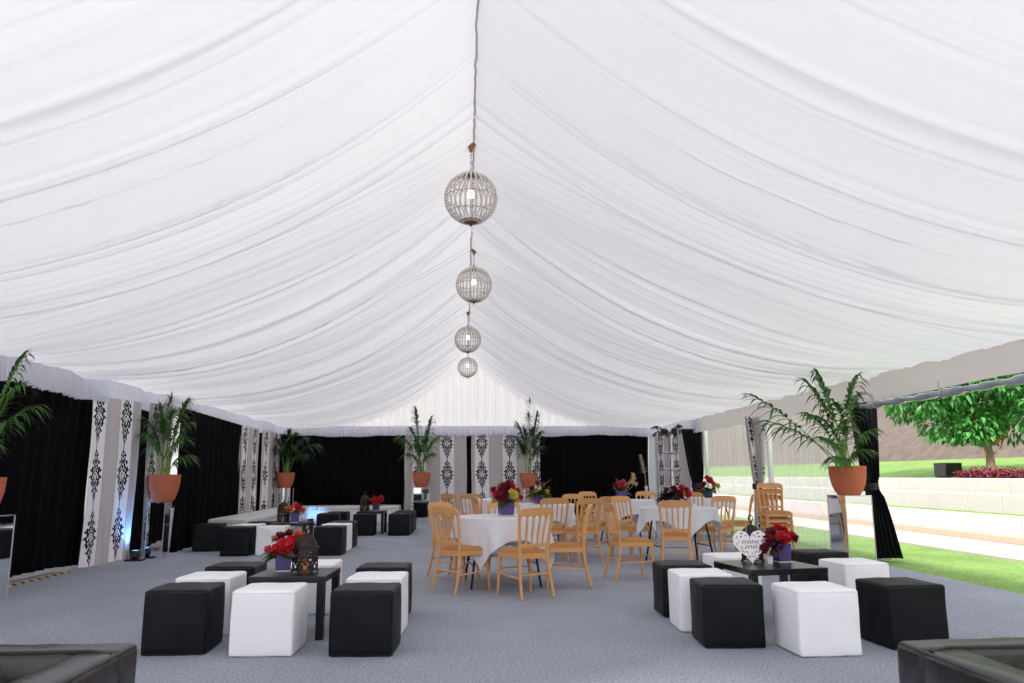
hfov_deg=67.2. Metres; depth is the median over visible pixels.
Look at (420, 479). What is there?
terracotta pot
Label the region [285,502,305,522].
flower arrangement
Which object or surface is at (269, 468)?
curtain
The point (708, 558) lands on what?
stool
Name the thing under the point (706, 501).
tablecloth
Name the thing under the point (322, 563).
stool
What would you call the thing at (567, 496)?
banquet chair
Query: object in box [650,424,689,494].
tiered stand
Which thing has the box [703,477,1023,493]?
wall
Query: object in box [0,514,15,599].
pedestal
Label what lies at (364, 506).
lantern
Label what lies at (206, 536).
stool
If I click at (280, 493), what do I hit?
pedestal
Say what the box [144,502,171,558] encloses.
pedestal
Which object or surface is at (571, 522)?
tablecloth
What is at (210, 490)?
curtain
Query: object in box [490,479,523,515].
flower arrangement
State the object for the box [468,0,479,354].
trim
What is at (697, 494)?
banquet chair
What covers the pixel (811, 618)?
stool
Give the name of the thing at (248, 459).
curtain
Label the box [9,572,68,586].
tape
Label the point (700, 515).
tablecloth
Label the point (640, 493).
banquet chair
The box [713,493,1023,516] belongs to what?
lawn
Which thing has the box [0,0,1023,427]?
ceiling
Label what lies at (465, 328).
globe chandelier
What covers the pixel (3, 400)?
potted palm
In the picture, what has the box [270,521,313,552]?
table
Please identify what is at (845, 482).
terracotta pot
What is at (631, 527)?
banquet chair
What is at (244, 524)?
stool
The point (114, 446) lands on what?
curtain
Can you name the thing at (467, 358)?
globe chandelier
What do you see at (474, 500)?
banquet chair
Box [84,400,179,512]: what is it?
wall
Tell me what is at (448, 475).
curtain
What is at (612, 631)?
floor
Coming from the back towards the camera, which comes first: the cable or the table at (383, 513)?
the table at (383, 513)
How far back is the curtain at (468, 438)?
21.91 m
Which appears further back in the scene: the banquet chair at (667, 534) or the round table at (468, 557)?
the banquet chair at (667, 534)
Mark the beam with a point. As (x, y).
(1018, 379)
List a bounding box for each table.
[248,567,340,639]
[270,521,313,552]
[356,510,386,533]
[465,543,541,589]
[601,514,648,540]
[645,521,712,560]
[714,559,828,583]
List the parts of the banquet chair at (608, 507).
leg, crest rail, rail, leg, seat frame, leg, leg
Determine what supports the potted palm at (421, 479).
on the pedestal at (421, 496)
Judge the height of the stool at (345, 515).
0.469 m
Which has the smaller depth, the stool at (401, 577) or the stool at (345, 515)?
the stool at (401, 577)
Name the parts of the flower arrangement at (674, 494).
flower, flower, flower, flower, flower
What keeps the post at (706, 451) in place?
on the lawn at (1006, 575)
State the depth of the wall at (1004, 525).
15.83 m
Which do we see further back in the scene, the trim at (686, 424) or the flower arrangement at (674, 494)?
the trim at (686, 424)
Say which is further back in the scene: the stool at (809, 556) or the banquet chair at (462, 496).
the banquet chair at (462, 496)
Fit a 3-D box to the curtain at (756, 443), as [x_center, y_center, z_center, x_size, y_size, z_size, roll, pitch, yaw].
[4.901,2.691,15.368,0.454,2.380,0.227,0,-10,-3]
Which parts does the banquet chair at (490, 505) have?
leg, crest rail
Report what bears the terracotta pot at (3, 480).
on the potted palm at (3, 400)
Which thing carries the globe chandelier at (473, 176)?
hanging from the ceiling
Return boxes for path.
[718,508,1023,562]
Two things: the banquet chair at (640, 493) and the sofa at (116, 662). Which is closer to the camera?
the sofa at (116, 662)
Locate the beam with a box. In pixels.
[858,374,1023,408]
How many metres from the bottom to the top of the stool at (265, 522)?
0.469 m
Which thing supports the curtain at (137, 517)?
hanging from the trim at (66, 382)
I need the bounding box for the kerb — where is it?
[722,506,1023,545]
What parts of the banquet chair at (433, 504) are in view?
leg, crest rail, seat frame, leg, leg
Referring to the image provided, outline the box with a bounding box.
[933,463,961,477]
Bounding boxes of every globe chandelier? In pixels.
[444,143,497,226]
[454,311,480,353]
[456,249,491,304]
[457,345,477,378]
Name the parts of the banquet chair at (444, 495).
crest rail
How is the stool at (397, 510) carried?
on the floor
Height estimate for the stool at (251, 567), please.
0.469 m
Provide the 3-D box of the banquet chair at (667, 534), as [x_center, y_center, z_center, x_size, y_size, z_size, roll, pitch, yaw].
[2.197,2.592,10.322,0.440,0.926,0.549,-2,-10,11]
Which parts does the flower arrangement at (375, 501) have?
flower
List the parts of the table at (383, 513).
leg, leg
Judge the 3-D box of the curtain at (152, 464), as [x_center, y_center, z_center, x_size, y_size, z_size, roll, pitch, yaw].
[-5.709,2.218,12.370,0.051,2.412,0.619,-2,-10,11]
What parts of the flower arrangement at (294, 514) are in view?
flower, flower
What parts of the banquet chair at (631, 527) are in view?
leg, crest rail, rail, leg, leg, seat frame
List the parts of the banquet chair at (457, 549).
leg, crest rail, rail, leg, seat frame, leg, leg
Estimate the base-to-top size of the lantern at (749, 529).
0.407 m
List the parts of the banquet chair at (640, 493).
crest rail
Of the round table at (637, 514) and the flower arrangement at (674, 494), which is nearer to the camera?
the flower arrangement at (674, 494)
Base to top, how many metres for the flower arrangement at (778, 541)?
0.342 m
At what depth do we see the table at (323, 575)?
6.06 m
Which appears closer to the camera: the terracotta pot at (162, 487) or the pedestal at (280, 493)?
the terracotta pot at (162, 487)
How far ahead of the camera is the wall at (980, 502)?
18.21 m
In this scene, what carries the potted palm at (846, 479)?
on the pedestal at (851, 519)
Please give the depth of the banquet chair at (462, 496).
14.29 m
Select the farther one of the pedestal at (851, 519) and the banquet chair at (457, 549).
the pedestal at (851, 519)
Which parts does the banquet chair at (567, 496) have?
crest rail, leg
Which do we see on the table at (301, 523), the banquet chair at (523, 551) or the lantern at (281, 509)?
the lantern at (281, 509)
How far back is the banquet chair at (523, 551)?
8.10 m
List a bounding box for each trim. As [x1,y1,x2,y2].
[0,355,281,433]
[281,426,662,436]
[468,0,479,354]
[663,418,698,432]
[699,339,1023,431]
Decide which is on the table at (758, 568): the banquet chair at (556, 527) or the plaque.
the plaque
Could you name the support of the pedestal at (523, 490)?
on the floor
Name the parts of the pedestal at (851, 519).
plate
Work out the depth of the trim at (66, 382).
10.96 m
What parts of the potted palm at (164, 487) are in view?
frond stem, frond stem, frond stem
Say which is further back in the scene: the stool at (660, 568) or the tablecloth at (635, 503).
the tablecloth at (635, 503)
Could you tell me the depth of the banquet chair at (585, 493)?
15.67 m
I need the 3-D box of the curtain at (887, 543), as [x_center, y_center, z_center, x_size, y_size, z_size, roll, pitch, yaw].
[5.418,2.028,11.558,0.676,2.381,0.216,1,-10,-5]
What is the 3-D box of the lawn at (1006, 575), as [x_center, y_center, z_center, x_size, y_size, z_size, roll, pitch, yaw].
[4.480,8.139,39.534,2.600,0.001,200.000,0,-10,-3]
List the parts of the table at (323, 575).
leg, leg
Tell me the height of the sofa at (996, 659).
0.660 m
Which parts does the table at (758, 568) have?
leg, leg, leg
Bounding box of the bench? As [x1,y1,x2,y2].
[208,505,400,528]
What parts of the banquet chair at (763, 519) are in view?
leg, crest rail, seat frame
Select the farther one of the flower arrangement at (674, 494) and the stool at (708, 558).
the flower arrangement at (674, 494)
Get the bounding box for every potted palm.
[0,350,54,502]
[136,392,200,501]
[272,428,325,487]
[392,405,445,487]
[511,397,548,487]
[737,368,883,494]
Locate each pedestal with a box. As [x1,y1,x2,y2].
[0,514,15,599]
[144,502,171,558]
[169,508,173,547]
[274,488,293,507]
[413,487,429,522]
[521,488,532,502]
[827,495,876,560]
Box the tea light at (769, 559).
[766,556,772,563]
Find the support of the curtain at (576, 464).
hanging from the trim at (336, 431)
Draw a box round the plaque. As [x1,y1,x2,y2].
[733,522,765,563]
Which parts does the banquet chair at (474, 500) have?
crest rail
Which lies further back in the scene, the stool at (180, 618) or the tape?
the tape
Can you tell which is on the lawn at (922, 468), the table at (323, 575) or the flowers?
the flowers
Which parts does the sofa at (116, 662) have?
armrest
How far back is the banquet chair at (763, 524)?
12.72 m
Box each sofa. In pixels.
[0,643,137,682]
[897,637,1023,682]
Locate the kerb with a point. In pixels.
(1011, 540)
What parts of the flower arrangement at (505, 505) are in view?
flower, flower, flower, flower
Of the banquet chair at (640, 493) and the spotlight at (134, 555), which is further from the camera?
the banquet chair at (640, 493)
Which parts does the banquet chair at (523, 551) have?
leg, leg, seat frame, leg, rail, crest rail, leg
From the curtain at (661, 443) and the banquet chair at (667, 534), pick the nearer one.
the banquet chair at (667, 534)
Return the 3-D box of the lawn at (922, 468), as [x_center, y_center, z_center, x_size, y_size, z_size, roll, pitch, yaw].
[8.524,22.091,128.873,8.200,0.720,380.000,0,-10,-3]
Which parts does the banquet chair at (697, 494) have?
crest rail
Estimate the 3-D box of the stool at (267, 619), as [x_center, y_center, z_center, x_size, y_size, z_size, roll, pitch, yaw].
[-1.790,2.045,5.694,0.469,0.468,0.464,0,-10,-2]
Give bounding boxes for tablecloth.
[451,514,554,570]
[460,498,517,514]
[514,503,575,539]
[593,499,655,530]
[636,506,721,537]
[680,497,735,516]
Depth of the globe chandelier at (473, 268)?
12.33 m
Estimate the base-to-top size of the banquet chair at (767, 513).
0.926 m
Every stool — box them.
[140,582,224,655]
[175,571,246,635]
[192,523,226,551]
[204,561,266,585]
[220,526,256,555]
[229,582,307,656]
[233,523,265,530]
[247,521,276,524]
[255,525,290,555]
[291,559,342,614]
[313,525,346,555]
[316,513,340,525]
[322,523,351,551]
[328,511,349,520]
[328,582,401,656]
[329,520,357,547]
[346,571,408,633]
[353,513,376,535]
[355,562,411,614]
[388,513,411,535]
[393,511,414,532]
[395,510,415,530]
[652,560,711,617]
[668,568,732,631]
[689,577,765,648]
[702,552,761,584]
[771,581,861,656]
[789,548,848,581]
[818,558,889,589]
[855,577,948,649]
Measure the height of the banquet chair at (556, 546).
0.926 m
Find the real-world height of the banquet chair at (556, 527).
0.926 m
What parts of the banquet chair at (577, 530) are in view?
leg, leg, seat frame, rail, crest rail, leg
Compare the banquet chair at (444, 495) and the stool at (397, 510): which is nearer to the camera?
the banquet chair at (444, 495)
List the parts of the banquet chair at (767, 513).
leg, leg, crest rail, rail, seat frame, leg, leg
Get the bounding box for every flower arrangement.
[259,527,308,571]
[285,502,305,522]
[369,495,383,510]
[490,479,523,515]
[525,481,552,503]
[613,473,637,495]
[654,484,691,507]
[696,475,720,497]
[759,523,806,562]
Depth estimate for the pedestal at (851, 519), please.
10.16 m
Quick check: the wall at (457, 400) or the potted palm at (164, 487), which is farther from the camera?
the wall at (457, 400)
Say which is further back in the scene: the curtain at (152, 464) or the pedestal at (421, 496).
the pedestal at (421, 496)
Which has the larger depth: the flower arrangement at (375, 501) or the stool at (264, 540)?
the flower arrangement at (375, 501)
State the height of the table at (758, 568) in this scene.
0.480 m
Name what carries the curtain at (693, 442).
hanging from the beam
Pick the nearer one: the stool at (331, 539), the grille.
the stool at (331, 539)
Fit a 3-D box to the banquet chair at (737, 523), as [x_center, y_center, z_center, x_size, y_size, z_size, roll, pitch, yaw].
[3.826,3.042,12.962,0.549,0.926,0.440,-3,-10,16]
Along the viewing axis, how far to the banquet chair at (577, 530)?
11.26 m
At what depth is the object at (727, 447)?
47.65 m
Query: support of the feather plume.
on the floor
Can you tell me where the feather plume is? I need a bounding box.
[638,455,649,522]
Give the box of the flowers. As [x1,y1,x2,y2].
[953,463,1023,477]
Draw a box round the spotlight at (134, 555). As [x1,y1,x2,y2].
[124,550,144,561]
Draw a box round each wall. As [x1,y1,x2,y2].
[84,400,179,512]
[349,360,649,520]
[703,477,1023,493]
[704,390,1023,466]
[705,484,1023,514]
[713,494,1023,537]
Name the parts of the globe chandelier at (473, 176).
bulb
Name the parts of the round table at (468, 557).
leg, leg, leg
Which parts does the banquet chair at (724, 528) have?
leg, leg, seat frame, leg, crest rail, rail, leg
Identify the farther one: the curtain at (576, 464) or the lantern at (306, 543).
the curtain at (576, 464)
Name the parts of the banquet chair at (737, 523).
leg, seat frame, leg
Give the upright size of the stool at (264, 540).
0.468 m
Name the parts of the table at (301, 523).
leg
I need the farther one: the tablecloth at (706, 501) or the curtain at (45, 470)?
the tablecloth at (706, 501)
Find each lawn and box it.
[704,457,1023,477]
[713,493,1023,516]
[719,515,1023,594]
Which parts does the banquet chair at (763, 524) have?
crest rail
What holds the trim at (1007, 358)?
attached to the beam
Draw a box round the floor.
[0,519,1023,682]
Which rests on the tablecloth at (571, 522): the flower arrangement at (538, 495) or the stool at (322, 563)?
the flower arrangement at (538, 495)
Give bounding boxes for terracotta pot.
[0,477,6,502]
[149,474,180,501]
[276,473,294,487]
[413,472,430,487]
[519,473,536,487]
[828,466,866,494]
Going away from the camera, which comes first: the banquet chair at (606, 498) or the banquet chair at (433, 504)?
the banquet chair at (433, 504)
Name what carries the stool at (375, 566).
on the floor
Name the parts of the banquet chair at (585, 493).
crest rail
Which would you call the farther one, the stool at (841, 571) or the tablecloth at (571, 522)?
the tablecloth at (571, 522)
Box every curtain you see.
[0,381,92,577]
[78,398,141,567]
[129,409,148,551]
[140,403,173,557]
[169,409,241,552]
[238,425,259,513]
[255,433,261,510]
[259,430,280,509]
[278,434,404,509]
[404,434,466,519]
[466,436,471,498]
[471,434,540,502]
[540,434,649,518]
[649,433,657,505]
[655,430,692,503]
[682,429,708,523]
[744,416,766,535]
[850,397,903,558]
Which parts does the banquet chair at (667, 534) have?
leg, crest rail, rail, seat frame, leg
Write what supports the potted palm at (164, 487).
on the pedestal at (158, 521)
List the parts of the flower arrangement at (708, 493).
flower, flower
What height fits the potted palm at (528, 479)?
2.502 m
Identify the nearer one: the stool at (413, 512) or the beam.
the beam
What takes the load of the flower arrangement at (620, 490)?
on the tablecloth at (635, 503)
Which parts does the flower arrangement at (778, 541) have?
flower, flower, flower, flower, flower, flower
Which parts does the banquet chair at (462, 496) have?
leg, crest rail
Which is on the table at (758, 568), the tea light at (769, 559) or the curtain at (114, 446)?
the tea light at (769, 559)
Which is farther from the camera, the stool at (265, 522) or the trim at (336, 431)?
the trim at (336, 431)
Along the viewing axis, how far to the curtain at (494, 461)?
21.91 m
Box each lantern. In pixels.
[276,497,289,522]
[291,523,319,572]
[360,492,369,510]
[740,515,764,561]
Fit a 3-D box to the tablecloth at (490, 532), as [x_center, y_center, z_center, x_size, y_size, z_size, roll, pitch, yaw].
[-0.129,2.341,9.053,1.186,0.565,1.178,3,-10,-20]
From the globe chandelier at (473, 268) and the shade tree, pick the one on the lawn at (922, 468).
the shade tree
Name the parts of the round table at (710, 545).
leg, leg, leg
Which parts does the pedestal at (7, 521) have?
plate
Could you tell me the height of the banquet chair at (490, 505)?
0.926 m
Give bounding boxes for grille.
[946,464,961,475]
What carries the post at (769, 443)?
on the lawn at (1006, 575)
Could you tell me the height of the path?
0.060 m
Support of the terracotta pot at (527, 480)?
attached to the potted palm at (528, 479)
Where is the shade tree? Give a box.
[880,372,1023,471]
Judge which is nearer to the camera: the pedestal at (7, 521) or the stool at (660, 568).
the stool at (660, 568)
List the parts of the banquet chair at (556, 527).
crest rail, seat frame, rail, leg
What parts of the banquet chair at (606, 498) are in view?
crest rail, leg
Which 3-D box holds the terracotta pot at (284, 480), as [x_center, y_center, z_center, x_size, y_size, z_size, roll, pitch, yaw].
[-6.115,3.741,20.786,0.485,0.400,0.485,0,-10,-3]
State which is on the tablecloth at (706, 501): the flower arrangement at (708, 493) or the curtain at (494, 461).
the flower arrangement at (708, 493)
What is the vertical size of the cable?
0.035 m
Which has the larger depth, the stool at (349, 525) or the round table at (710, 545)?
the stool at (349, 525)
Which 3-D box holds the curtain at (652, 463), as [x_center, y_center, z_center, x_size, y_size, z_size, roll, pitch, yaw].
[4.028,3.822,21.949,0.055,2.394,0.289,9,-14,-43]
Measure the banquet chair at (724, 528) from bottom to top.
0.926 m
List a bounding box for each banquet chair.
[426,502,479,580]
[430,507,490,595]
[440,493,457,531]
[460,494,482,514]
[470,496,506,549]
[486,501,519,577]
[496,508,555,600]
[536,498,569,561]
[546,504,593,588]
[552,494,583,540]
[561,498,603,563]
[571,496,609,556]
[579,491,607,539]
[603,502,653,580]
[610,496,653,557]
[629,491,657,537]
[658,500,692,559]
[682,492,712,540]
[697,496,737,555]
[723,494,754,550]
[756,483,793,531]
[756,489,794,548]
[756,494,793,554]
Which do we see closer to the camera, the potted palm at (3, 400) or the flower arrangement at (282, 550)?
the flower arrangement at (282, 550)
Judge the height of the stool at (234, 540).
0.469 m
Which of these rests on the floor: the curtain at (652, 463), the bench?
the bench
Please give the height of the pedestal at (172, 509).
0.700 m
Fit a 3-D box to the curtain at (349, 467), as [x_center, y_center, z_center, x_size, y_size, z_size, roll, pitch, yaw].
[-4.790,3.813,21.597,3.539,2.412,0.374,1,-10,-9]
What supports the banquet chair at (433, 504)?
on the floor
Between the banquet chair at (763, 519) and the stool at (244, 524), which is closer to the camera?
the banquet chair at (763, 519)
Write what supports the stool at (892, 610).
on the floor
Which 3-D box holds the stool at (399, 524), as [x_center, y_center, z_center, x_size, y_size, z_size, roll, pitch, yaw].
[-2.412,3.934,16.573,0.470,0.469,0.465,0,-10,-1]
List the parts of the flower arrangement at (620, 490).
flower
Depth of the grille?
20.12 m
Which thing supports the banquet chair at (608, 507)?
on the floor
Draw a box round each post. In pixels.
[704,431,711,524]
[765,420,775,509]
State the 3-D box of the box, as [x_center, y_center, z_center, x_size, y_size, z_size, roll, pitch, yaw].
[11.526,3.400,20.346,0.500,0.380,0.461,1,-10,-9]
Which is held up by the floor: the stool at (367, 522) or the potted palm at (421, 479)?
the stool at (367, 522)
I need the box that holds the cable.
[9,569,70,581]
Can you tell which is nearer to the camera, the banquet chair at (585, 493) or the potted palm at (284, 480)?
the banquet chair at (585, 493)
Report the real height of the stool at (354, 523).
0.469 m
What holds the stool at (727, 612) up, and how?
on the floor
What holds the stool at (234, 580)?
on the floor
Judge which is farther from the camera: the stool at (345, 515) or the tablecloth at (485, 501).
the stool at (345, 515)
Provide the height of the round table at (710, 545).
0.777 m
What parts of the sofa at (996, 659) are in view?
armrest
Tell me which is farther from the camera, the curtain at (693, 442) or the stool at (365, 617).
the curtain at (693, 442)
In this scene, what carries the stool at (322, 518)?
on the floor
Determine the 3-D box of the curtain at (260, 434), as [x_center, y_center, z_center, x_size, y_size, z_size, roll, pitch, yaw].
[-6.654,3.566,20.122,0.046,2.412,1.233,-1,-10,5]
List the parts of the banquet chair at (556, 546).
leg, seat frame, leg, leg, crest rail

